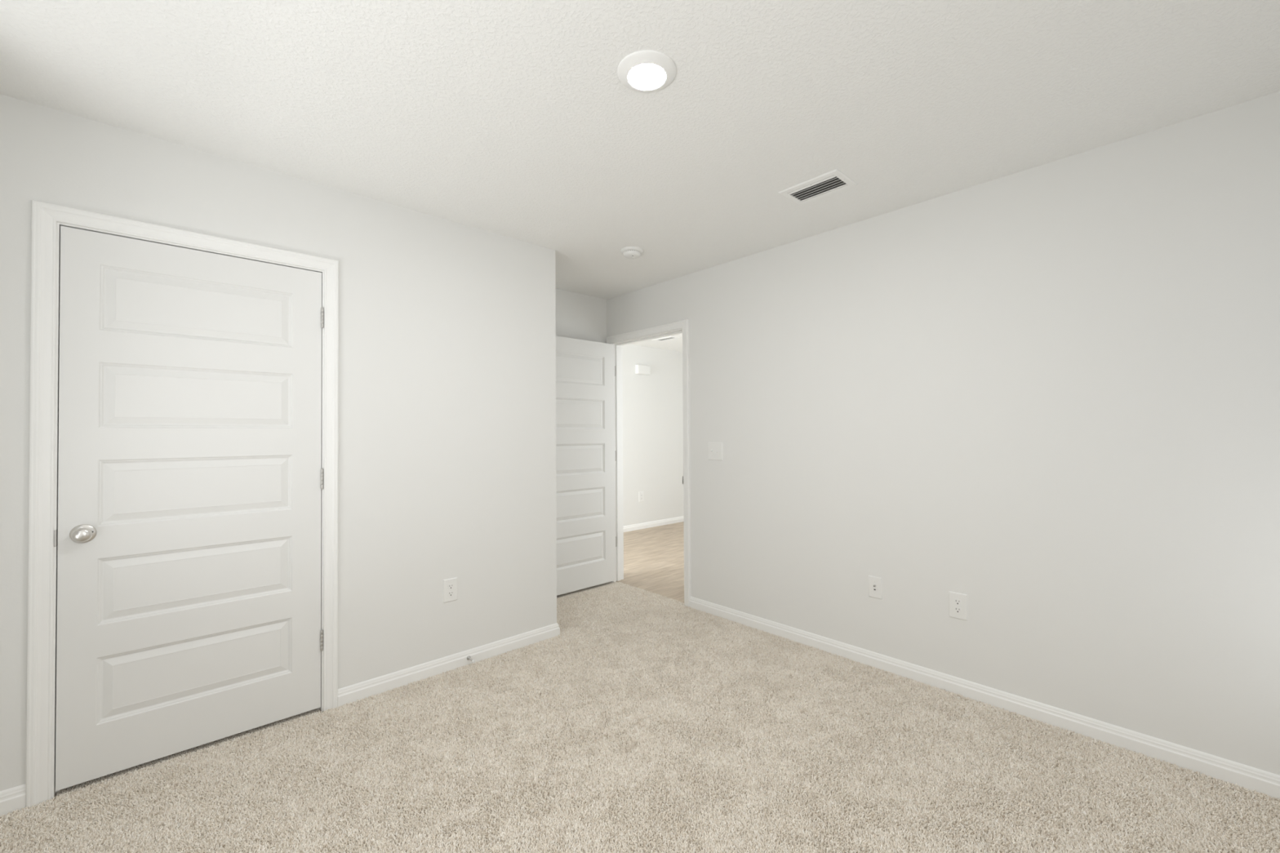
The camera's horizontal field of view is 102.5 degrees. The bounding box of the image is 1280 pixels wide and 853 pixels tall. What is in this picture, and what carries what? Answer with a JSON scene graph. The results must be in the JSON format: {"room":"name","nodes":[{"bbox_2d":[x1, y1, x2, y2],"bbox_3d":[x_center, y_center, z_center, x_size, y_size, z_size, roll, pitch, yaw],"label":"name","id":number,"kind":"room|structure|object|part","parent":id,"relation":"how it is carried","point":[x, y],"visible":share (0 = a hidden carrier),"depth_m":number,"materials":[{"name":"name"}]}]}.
{"room":"empty bedroom","nodes":[
{"label":"empty bedroom","id":0,"kind":"room"},
{"bbox_2d":[0,93,556,791],"bbox_3d":[-1.454,0.096,2.484,2.404,2.452,0.115,0,-1,-43],"label":"wall","id":1,"kind":"structure","parent":0,"point":[446,409],"depth_m":2.58,"materials":[{"name":"white paint"}]},
{"bbox_2d":[0,783,25,816],"bbox_3d":[-2.198,1.273,1.684,0.236,0.085,0.014,0,-1,-43],"label":"baseboard","id":2,"kind":"structure","parent":1,"relation":"attached to","point":[12,799],"depth_m":1.74,"materials":[{"name":"white paint"}]},
{"bbox_2d":[25,200,338,808],"bbox_3d":[-1.809,0.266,2.140,0.945,2.106,0.133,0,-1,-43],"label":"door frame","id":3,"kind":"structure","parent":1,"relation":"attached to","point":[46,219],"depth_m":1.82,"materials":[{"name":"white paint"}]},
{"bbox_3d":[-2.086,0.398,1.832,0.006,0.059,0.034,0,-1,-43],"label":"strike plate","id":4,"kind":"part","parent":3,"relation":"part of","materials":[{"name":"silver metal"}]},
{"bbox_2d":[55,226,324,791],"bbox_3d":[-1.768,0.287,2.101,0.819,2.012,0.088,0,-1,-43],"label":"door","id":5,"kind":"structure","parent":1,"relation":"in","point":[190,472],"depth_m":2.05,"materials":[{"name":"white paint"}]},
{"bbox_3d":[-2.008,0.390,1.848,0.052,0.052,0.046,0,-1,-43],"label":"knob","id":6,"kind":"part","parent":5,"relation":"part of","materials":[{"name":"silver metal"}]},
{"bbox_2d":[337,622,559,706],"bbox_3d":[-1.210,1.286,3.092,1.237,0.085,0.737,0,-1,-43],"label":"baseboard","id":7,"kind":"structure","parent":1,"relation":"attached to","point":[352,693],"depth_m":2.73,"materials":[{"name":"white paint"}]},
{"bbox_2d":[443,577,457,603],"bbox_3d":[-1.026,0.886,2.782,0.079,0.124,0.007,0,-1,-43],"label":"wall outlet","id":8,"kind":"object","parent":1,"relation":"attached to","point":[450,585],"visible":1,"depth_m":2.78,"materials":[{"name":"white plastic"}]},
{"bbox_2d":[447,591,453,596],"bbox_3d":[-1.025,0.906,2.780,0.034,0.028,0.004,0,-1,-43],"label":"receptacle","id":9,"kind":"object","parent":8,"relation":"attached to","point":[450,593],"depth_m":2.78,"materials":[{"name":"grey plastic"}]},
{"bbox_2d":[447,583,453,589],"bbox_3d":[-1.026,0.867,2.781,0.034,0.028,0.004,0,-1,-43],"label":"receptacle","id":10,"kind":"object","parent":8,"relation":"attached to","point":[450,586],"depth_m":2.78,"materials":[{"name":"grey plastic"}]},
{"bbox_2d":[466,655,475,663],"bbox_3d":[-0.922,1.277,2.807,0.022,0.022,0.072,0,-1,-43],"label":"door stop","id":11,"kind":"object","parent":1,"relation":"attached to","point":[468,657],"visible":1,"depth_m":2.81,"materials":[{"name":"silver metal"}]},
{"bbox_2d":[555,288,606,342],"bbox_3d":[-1.617,0.108,3.318,3.526,2.452,0.115,0,-1,-43],"label":"wall","id":12,"kind":"structure","parent":0,"point":[578,316],"depth_m":4.30,"materials":[{"name":"white paint"}]},
{"bbox_2d":[0,0,1279,351],"bbox_3d":[0.548,-1.187,3.625,7.110,0.120,5.730,0,-1,-43],"label":"ceiling","id":13,"kind":"structure","parent":0,"point":[516,119],"depth_m":1.78,"materials":[{"name":"white paint"}]},
{"bbox_2d":[620,246,643,259],"bbox_3d":[-0.051,-1.105,3.289,0.145,0.045,0.145,0,-1,-43],"label":"smoke detector","id":14,"kind":"object","parent":13,"relation":"attached to","point":[628,252],"visible":1,"depth_m":3.25,"materials":[{"name":"white plastic"}]},
{"bbox_2d":[617,49,676,93],"bbox_3d":[0.022,-1.139,1.665,0.191,0.022,0.191,0,-1,-43],"label":"recessed light","id":15,"kind":"object","parent":13,"relation":"in","point":[645,71],"visible":1,"depth_m":1.64,"materials":[{"name":"white paint"}]},
{"bbox_2d":[652,336,679,341],"bbox_3d":[0.318,-1.085,6.354,0.150,0.008,0.330,0,-1,-43],"label":"ceiling vent","id":16,"kind":"object","parent":13,"relation":"in","point":[667,338],"visible":1,"depth_m":6.33,"materials":[{"name":"white metal"}]},
{"bbox_2d":[777,168,857,205],"bbox_3d":[0.851,-1.140,2.464,0.208,0.008,0.298,0,-1,-43],"label":"ceiling vent","id":17,"kind":"object","parent":13,"relation":"in","point":[833,181],"visible":1,"depth_m":2.45,"materials":[{"name":"white metal"}]},
{"bbox_2d":[616,521,684,602],"bbox_3d":[0.180,1.387,5.095,5.630,0.096,3.000,0,-1,-43],"label":"floor","id":18,"kind":"structure","parent":0,"point":[654,557],"depth_m":5.16,"materials":[{"name":"wood"}]},
{"bbox_2d":[622,344,683,525],"bbox_3d":[-0.808,0.142,6.170,5.630,2.452,0.115,0,-1,-43],"label":"wall","id":19,"kind":"structure","parent":0,"point":[653,408],"depth_m":7.00,"materials":[{"name":"white paint"}]},
{"bbox_2d":[638,491,644,502],"bbox_3d":[0.019,0.937,6.838,0.089,0.134,0.007,0,-1,-43],"label":"wall outlet","id":20,"kind":"object","parent":19,"relation":"attached to","point":[641,495],"visible":1,"depth_m":6.83,"materials":[{"name":"white plastic"}]},
{"bbox_2d":[635,364,649,375],"bbox_3d":[0.042,-0.758,6.863,0.236,0.124,0.049,0,-1,-43],"label":"door chime","id":21,"kind":"object","parent":19,"relation":"attached to","point":[639,369],"visible":1,"depth_m":6.83,"materials":[{"name":"white plastic"}]},
{"bbox_2d":[623,515,684,532],"bbox_3d":[-0.757,1.324,6.107,5.400,0.085,0.014,0,-1,-43],"label":"baseboard","id":22,"kind":"structure","parent":19,"relation":"attached to","point":[678,519],"depth_m":6.97,"materials":[{"name":"white paint"}]},
{"bbox_2d":[606,91,1279,775],"bbox_3d":[1.102,0.088,3.061,0.115,2.452,4.187,0,-1,-43],"label":"wall","id":23,"kind":"structure","parent":0,"point":[1046,396],"depth_m":2.29,"materials":[{"name":"white paint"}]},
{"bbox_2d":[606,319,690,606],"bbox_3d":[0.080,0.276,4.150,0.133,2.118,0.946,0,-1,-43],"label":"door frame","id":24,"kind":"structure","parent":23,"relation":"attached to","point":[680,326],"depth_m":4.09,"materials":[{"name":"white paint"}]},
{"bbox_2d":[555,335,616,595],"bbox_3d":[-0.506,0.301,4.133,0.856,2.012,0.140,0,-1,-43],"label":"door","id":25,"kind":"structure","parent":24,"relation":"attached to","point":[586,453],"depth_m":4.17,"materials":[{"name":"white paint"}]},
{"bbox_2d":[707,442,722,460],"bbox_3d":[0.521,0.173,3.589,0.020,0.126,0.128,0,-1,-43],"label":"light switch","id":26,"kind":"object","parent":23,"relation":"attached to","point":[714,449],"visible":1,"depth_m":3.59,"materials":[{"name":"white plastic"}]},
{"bbox_2d":[868,575,882,599],"bbox_3d":[1.271,0.872,2.778,0.014,0.116,0.071,0,-1,-43],"label":"cable jack plate","id":27,"kind":"object","parent":23,"relation":"attached to","point":[874,583],"visible":1,"depth_m":2.78,"materials":[{"name":"white plastic"}]},
{"bbox_2d":[948,591,967,621],"bbox_3d":[1.543,0.871,2.490,0.007,0.126,0.080,0,-1,-43],"label":"wall outlet","id":28,"kind":"object","parent":23,"relation":"attached to","point":[957,602],"visible":1,"depth_m":2.49,"materials":[{"name":"white plastic"}]},
{"bbox_2d":[953,606,961,613],"bbox_3d":[1.542,0.890,2.489,0.004,0.028,0.034,0,-1,-43],"label":"receptacle","id":29,"kind":"object","parent":28,"relation":"attached to","point":[957,610],"depth_m":2.49,"materials":[{"name":"grey plastic"}]},
{"bbox_2d":[953,598,961,605],"bbox_3d":[1.541,0.851,2.490,0.004,0.028,0.034,0,-1,-43],"label":"receptacle","id":30,"kind":"object","parent":28,"relation":"attached to","point":[957,602],"depth_m":2.49,"materials":[{"name":"grey plastic"}]},
{"bbox_2d":[689,596,1279,799],"bbox_3d":[1.387,1.265,2.651,0.014,0.085,3.000,0,-1,-43],"label":"baseboard","id":31,"kind":"structure","parent":23,"relation":"attached to","point":[1246,776],"depth_m":2.26,"materials":[{"name":"white paint"}]},
{"bbox_3d":[-0.217,1.350,1.816,3.553,0.088,4.187,0,-1,-43],"label":"floor","id":32,"kind":"structure","parent":0,"visible":0},
{"bbox_2d":[0,581,1279,852],"bbox_3d":[-0.175,1.304,1.856,3.438,0.004,3.957,0,-1,-43],"label":"carpet","id":33,"kind":"object","parent":32,"relation":"on","point":[652,722],"visible":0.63,"depth_m":1.92,"materials":[{"name":"beige carpet"}]}
]}

